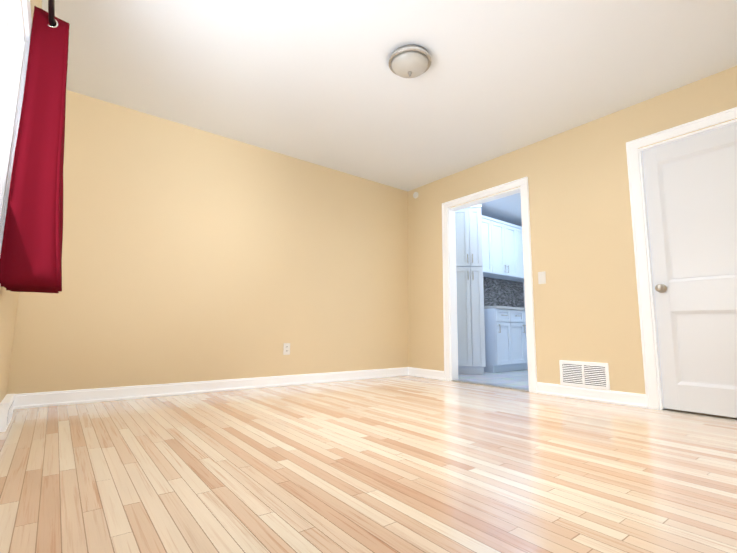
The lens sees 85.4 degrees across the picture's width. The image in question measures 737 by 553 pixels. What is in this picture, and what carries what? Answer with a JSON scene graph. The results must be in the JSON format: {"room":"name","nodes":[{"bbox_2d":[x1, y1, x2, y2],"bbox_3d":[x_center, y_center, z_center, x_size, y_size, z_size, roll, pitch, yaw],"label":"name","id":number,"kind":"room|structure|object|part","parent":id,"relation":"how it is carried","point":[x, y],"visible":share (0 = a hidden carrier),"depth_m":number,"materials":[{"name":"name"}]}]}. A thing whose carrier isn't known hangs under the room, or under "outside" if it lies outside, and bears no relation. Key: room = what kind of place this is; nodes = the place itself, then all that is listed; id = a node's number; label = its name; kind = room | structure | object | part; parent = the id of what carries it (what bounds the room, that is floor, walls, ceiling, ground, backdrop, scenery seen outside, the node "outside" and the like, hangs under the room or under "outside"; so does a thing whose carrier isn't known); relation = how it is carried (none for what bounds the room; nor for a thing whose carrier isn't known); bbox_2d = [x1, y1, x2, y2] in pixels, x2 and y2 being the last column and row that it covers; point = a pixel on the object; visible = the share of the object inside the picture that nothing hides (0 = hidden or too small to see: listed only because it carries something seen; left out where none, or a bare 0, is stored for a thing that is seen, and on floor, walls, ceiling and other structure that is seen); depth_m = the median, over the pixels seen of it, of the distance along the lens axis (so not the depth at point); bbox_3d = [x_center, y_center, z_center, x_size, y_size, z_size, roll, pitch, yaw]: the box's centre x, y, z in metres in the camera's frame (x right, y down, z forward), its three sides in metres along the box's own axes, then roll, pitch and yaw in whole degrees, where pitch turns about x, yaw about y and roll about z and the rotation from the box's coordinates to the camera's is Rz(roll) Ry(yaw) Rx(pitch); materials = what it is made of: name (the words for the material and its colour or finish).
{"room":"empty living room","nodes":[
{"label":"empty living room","id":0,"kind":"room"},
{"bbox_2d":[0,0,41,402],"bbox_3d":[-1.269,-0.495,1.227,0.145,2.420,4.180,6,-10,-37],"label":"wall","id":1,"kind":"structure","parent":0,"point":[8,304],"depth_m":2.38,"materials":[{"name":"paint"}]},
{"bbox_2d":[0,394,14,431],"bbox_3d":[-2.113,0.789,2.333,0.039,0.150,0.400,6,-10,-37],"label":"baseboard","id":2,"kind":"structure","parent":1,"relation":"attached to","point":[6,407],"depth_m":2.19,"materials":[{"name":"white wood"}]},
{"bbox_2d":[0,0,31,284],"bbox_3d":[-1.129,-0.600,1.100,0.133,1.312,1.800,6,-10,-37],"label":"window","id":3,"kind":"structure","parent":1,"relation":"in","point":[5,36],"depth_m":1.77,"materials":[{"name":"white"}]},
{"bbox_2d":[0,0,69,292],"bbox_3d":[-1.036,-0.672,1.265,0.236,1.295,2.568,6,-10,-37],"label":"curtain","id":4,"kind":"object","parent":1,"relation":"hanging from","point":[31,254],"visible":1,"depth_m":1.81,"materials":[{"name":"red fabric"}]},
{"bbox_3d":[-1.081,-1.280,1.306,0.108,0.080,2.568,6,-10,-37],"label":"rod","id":5,"kind":"part","parent":4,"relation":"part of","materials":[{"name":"black metal"}]},
{"bbox_2d":[6,90,408,394],"bbox_3d":[-1.023,-0.110,4.114,4.050,2.420,0.115,6,-10,-37],"label":"wall","id":6,"kind":"structure","parent":0,"point":[190,254],"depth_m":3.66,"materials":[{"name":"paint"}]},
{"bbox_2d":[13,367,407,408],"bbox_3d":[-0.990,1.033,3.906,3.820,0.100,0.026,6,-10,-37],"label":"baseboard","id":7,"kind":"structure","parent":6,"relation":"attached to","point":[40,399],"depth_m":3.44,"materials":[{"name":"white wood"}]},
{"bbox_2d":[283,343,289,354],"bbox_3d":[-0.835,0.740,4.075,0.072,0.116,0.010,6,-10,-37],"label":"electrical outlet plate","id":8,"kind":"object","parent":6,"relation":"attached to","point":[286,348],"visible":1,"depth_m":4.07,"materials":[{"name":"white plastic"}]},
{"bbox_2d":[0,375,736,552],"bbox_3d":[0.247,0.915,2.238,3.955,0.080,4.410,6,-10,-37],"label":"floor","id":9,"kind":"structure","parent":0,"point":[406,464],"depth_m":1.59,"materials":[{"name":"beige wood"}]},
{"bbox_2d":[42,0,736,226],"bbox_3d":[1.488,-1.429,3.570,7.120,0.100,4.512,6,-10,-37],"label":"ceiling","id":10,"kind":"structure","parent":0,"point":[319,82],"depth_m":2.85,"materials":[{"name":"paint"}]},
{"bbox_2d":[388,45,430,77],"bbox_3d":[0.282,-1.428,2.725,0.292,0.146,0.292,6,-10,-37],"label":"flush-mount light","id":11,"kind":"object","parent":10,"relation":"attached to","point":[409,61],"visible":1,"depth_m":2.66,"materials":[{"name":"white glass"}]},
{"bbox_2d":[481,215,496,274],"bbox_3d":[1.653,-0.468,6.087,0.398,0.860,0.330,6,-10,-37],"label":"upper cabinet","id":12,"kind":"object","parent":0,"relation":"attached to","point":[489,237],"depth_m":6.01,"materials":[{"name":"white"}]},
{"bbox_2d":[458,370,528,387],"bbox_3d":[2.550,1.308,5.031,2.955,0.080,2.762,6,-10,-37],"label":"floor","id":13,"kind":"structure","parent":0,"point":[518,378],"depth_m":4.82,"materials":[{"name":"white tile"}]},
{"bbox_2d":[455,204,485,374],"bbox_3d":[1.304,0.165,5.485,0.509,2.279,0.345,0,-8,7],"label":"pantry","id":14,"kind":"object","parent":13,"relation":"on","point":[470,303],"visible":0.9,"depth_m":5.34,"materials":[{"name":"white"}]},
{"bbox_2d":[484,307,516,372],"bbox_3d":[1.722,0.919,5.795,0.398,0.875,0.600,6,-10,-37],"label":"base cabinet","id":15,"kind":"object","parent":13,"relation":"on","point":[504,310],"depth_m":5.55,"materials":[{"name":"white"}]},
{"bbox_2d":[505,307,524,310],"bbox_3d":[2.245,0.525,6.245,1.700,0.035,0.615,6,-10,-37],"label":"countertop","id":16,"kind":"structure","parent":15,"relation":"on","point":[506,308],"depth_m":5.76,"materials":[{"name":"white stone"}]},
{"bbox_2d":[513,311,527,370],"bbox_3d":[2.102,0.962,6.088,0.796,0.875,0.600,6,-10,-37],"label":"base cabinet","id":17,"kind":"object","parent":13,"relation":"on","point":[519,317],"depth_m":5.82,"materials":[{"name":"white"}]},
{"bbox_2d":[483,219,520,278],"bbox_3d":[2.032,-0.425,6.379,0.796,0.860,0.330,6,-10,-37],"label":"upper cabinet","id":18,"kind":"object","parent":0,"relation":"attached to","point":[508,234],"depth_m":6.33,"materials":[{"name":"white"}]},
{"bbox_2d":[505,227,523,282],"bbox_3d":[2.546,-0.368,6.775,0.738,0.860,0.330,6,-10,-37],"label":"upper cabinet","id":19,"kind":"object","parent":0,"relation":"attached to","point":[521,280],"depth_m":6.60,"materials":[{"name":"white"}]},
{"bbox_2d":[408,66,736,393],"bbox_3d":[1.849,-0.146,3.627,0.115,2.420,4.180,6,-10,-37],"label":"wall","id":20,"kind":"structure","parent":0,"point":[586,304],"depth_m":3.55,"materials":[{"name":"paint"}]},
{"bbox_2d":[408,367,443,379],"bbox_3d":[0.688,1.172,4.828,0.026,0.100,0.615,6,-10,-37],"label":"baseboard","id":21,"kind":"structure","parent":20,"relation":"attached to","point":[428,373],"depth_m":4.81,"materials":[{"name":"white wood"}]},
{"bbox_2d":[442,177,536,392],"bbox_3d":[1.285,0.104,4.323,0.161,2.095,1.120,6,-10,-37],"label":"trim","id":22,"kind":"structure","parent":20,"relation":"attached to","point":[449,299],"depth_m":4.55,"materials":[{"name":"white wood"}]},
{"bbox_2d":[452,379,528,391],"bbox_3d":[1.276,1.137,4.186,0.125,0.012,0.936,6,-10,-37],"label":"threshold","id":23,"kind":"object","parent":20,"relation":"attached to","point":[495,385],"depth_m":4.11,"materials":[{"name":"silver metal"}]},
{"bbox_2d":[538,271,545,283],"bbox_3d":[1.639,0.012,3.775,0.009,0.116,0.072,6,-10,-37],"label":"switch plate","id":24,"kind":"object","parent":20,"relation":"attached to","point":[541,277],"visible":1,"depth_m":3.77,"materials":[{"name":"white plastic"}]},
{"bbox_2d":[559,360,609,389],"bbox_3d":[1.831,0.833,3.402,0.014,0.211,0.400,6,-10,-37],"label":"air vent","id":25,"kind":"object","parent":20,"relation":"in","point":[586,374],"visible":1,"depth_m":3.39,"materials":[{"name":"white metal"}]},
{"bbox_2d":[536,382,646,407],"bbox_3d":[1.834,0.989,3.365,0.026,0.100,0.880,6,-10,-37],"label":"baseboard","id":26,"kind":"structure","parent":20,"relation":"attached to","point":[615,397],"depth_m":3.31,"materials":[{"name":"white wood"}]},
{"bbox_2d":[626,107,736,409],"bbox_3d":[2.465,-0.094,2.820,0.161,2.115,0.960,6,-10,-37],"label":"door frame","id":27,"kind":"structure","parent":20,"relation":"attached to","point":[651,361],"depth_m":3.08,"materials":[{"name":"white wood"}]},
{"bbox_2d":[642,123,736,417],"bbox_3d":[2.421,-0.058,2.781,0.109,2.009,0.772,6,-10,-37],"label":"closet door","id":28,"kind":"structure","parent":20,"relation":"in","point":[691,191],"depth_m":2.89,"materials":[{"name":"white wood"}]},
{"bbox_3d":[2.203,0.088,3.014,0.074,0.066,0.066,6,-10,-37],"label":"knob","id":29,"kind":"part","parent":28,"relation":"part of","materials":[{"name":"silver metal"}]},
{"bbox_2d":[663,409,736,419],"bbox_3d":[2.776,1.015,2.925,0.700,0.050,1.410,6,-10,-37],"label":"floor","id":30,"kind":"structure","parent":0,"point":[701,414],"depth_m":2.86,"materials":[{"name":"brown wood"}]}
]}

